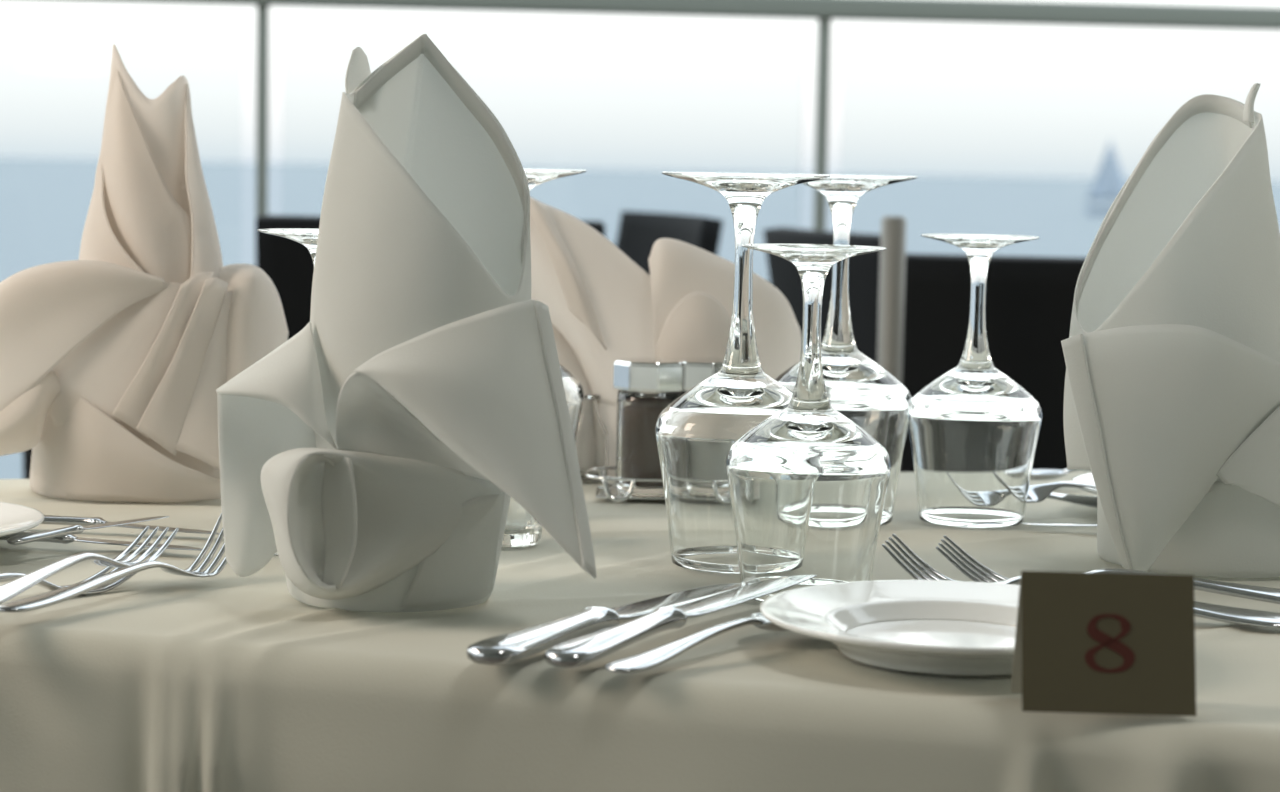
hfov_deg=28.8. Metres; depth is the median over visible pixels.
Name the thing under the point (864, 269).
chair
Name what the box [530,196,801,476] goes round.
folded napkin
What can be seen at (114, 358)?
folded napkin
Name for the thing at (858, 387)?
wine glass
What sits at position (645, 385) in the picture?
pepper shaker
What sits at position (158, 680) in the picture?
tablecloth
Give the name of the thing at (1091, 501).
table knife
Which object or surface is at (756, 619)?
bowl
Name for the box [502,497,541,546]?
glass
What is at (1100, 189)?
sailboat
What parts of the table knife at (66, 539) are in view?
handle, blade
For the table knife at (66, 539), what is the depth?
1.28 m
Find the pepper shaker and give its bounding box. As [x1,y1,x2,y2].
[614,357,682,496]
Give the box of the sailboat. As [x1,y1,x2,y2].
[1084,139,1125,215]
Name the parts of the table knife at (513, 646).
handle, blade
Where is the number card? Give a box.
[1010,571,1195,715]
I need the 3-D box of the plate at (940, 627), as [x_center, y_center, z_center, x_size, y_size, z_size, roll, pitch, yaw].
[0.131,0.099,1.043,0.161,0.018,0.161,1,5,0]
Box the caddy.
[585,466,664,502]
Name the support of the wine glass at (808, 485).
on the tablecloth
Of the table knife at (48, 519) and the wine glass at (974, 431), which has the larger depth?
the wine glass at (974, 431)
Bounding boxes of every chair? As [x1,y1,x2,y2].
[22,449,31,478]
[255,215,604,338]
[616,211,722,275]
[763,227,880,362]
[900,253,1085,471]
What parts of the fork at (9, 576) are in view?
handle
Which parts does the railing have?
glass pane, post, glass pane, rail, post, glass pane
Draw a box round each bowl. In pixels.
[749,612,789,630]
[1030,469,1070,480]
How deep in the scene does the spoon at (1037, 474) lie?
1.60 m
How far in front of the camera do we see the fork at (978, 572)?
1.18 m
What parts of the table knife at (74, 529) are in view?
handle, blade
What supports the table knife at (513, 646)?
on the tablecloth
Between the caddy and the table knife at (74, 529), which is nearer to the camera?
the table knife at (74, 529)
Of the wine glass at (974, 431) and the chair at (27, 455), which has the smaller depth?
the wine glass at (974, 431)
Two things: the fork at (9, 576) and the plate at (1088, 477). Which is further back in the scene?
the plate at (1088, 477)
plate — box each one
[0,502,43,536]
[760,580,1019,675]
[1072,473,1096,493]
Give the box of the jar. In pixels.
[672,357,723,393]
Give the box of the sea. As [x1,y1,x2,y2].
[0,158,1279,478]
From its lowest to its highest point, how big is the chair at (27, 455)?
0.869 m
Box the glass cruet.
[575,395,607,480]
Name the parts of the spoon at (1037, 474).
handle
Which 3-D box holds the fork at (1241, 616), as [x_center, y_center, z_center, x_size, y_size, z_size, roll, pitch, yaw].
[0.204,0.085,1.146,0.189,0.030,0.027,3,6,22]
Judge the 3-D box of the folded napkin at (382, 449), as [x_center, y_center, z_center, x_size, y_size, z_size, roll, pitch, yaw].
[-0.105,-0.035,1.121,0.177,0.262,0.153,1,5,0]
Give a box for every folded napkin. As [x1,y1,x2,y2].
[0,44,288,501]
[216,34,595,611]
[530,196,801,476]
[1060,84,1279,577]
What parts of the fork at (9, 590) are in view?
handle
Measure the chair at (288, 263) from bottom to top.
0.885 m
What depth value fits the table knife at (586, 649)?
1.04 m
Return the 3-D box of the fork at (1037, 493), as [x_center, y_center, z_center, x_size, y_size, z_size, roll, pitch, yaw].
[0.261,0.052,1.471,0.138,0.026,0.022,-2,6,-33]
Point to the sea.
(45, 202)
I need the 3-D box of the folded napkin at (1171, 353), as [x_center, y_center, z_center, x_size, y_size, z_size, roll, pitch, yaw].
[0.289,-0.037,1.289,0.157,0.250,0.142,1,5,0]
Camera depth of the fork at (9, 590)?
1.14 m
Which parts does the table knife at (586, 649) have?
handle, blade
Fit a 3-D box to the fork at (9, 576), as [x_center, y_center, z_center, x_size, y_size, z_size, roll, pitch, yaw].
[-0.297,0.086,1.113,0.024,0.022,0.194,5,7,37]
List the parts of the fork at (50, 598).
handle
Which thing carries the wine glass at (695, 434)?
on the tablecloth
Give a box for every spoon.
[605,612,789,672]
[1030,469,1091,480]
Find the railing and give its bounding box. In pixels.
[21,0,1279,230]
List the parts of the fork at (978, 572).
handle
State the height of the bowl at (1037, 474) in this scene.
0.006 m
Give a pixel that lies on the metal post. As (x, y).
(893, 228)
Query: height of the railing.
2.700 m
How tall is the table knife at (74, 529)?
0.009 m
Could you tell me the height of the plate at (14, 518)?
0.018 m
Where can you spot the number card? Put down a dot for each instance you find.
(1086, 642)
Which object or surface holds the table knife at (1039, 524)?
on the tablecloth
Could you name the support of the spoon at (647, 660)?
on the tablecloth
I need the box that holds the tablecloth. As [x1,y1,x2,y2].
[0,471,1279,791]
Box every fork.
[0,511,226,612]
[0,526,178,603]
[0,554,135,594]
[882,534,1279,627]
[936,535,1279,603]
[1026,481,1095,502]
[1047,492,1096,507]
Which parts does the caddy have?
plate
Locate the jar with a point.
(696, 370)
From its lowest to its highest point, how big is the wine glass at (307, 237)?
0.165 m
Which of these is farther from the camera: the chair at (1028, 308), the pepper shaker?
the chair at (1028, 308)
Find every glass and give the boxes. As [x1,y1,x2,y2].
[257,228,317,555]
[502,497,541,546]
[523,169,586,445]
[655,172,829,573]
[726,243,890,601]
[770,173,917,524]
[909,234,1041,527]
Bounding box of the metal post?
[877,216,906,382]
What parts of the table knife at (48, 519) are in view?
handle, blade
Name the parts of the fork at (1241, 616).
handle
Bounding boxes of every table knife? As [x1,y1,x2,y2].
[0,531,201,550]
[7,516,168,544]
[41,515,219,534]
[466,583,740,664]
[545,577,810,667]
[1022,523,1096,525]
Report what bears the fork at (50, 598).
on the tablecloth
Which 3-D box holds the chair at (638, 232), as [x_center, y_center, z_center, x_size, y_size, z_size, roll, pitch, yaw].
[-0.176,0.139,4.082,0.525,0.880,0.479,-1,5,-18]

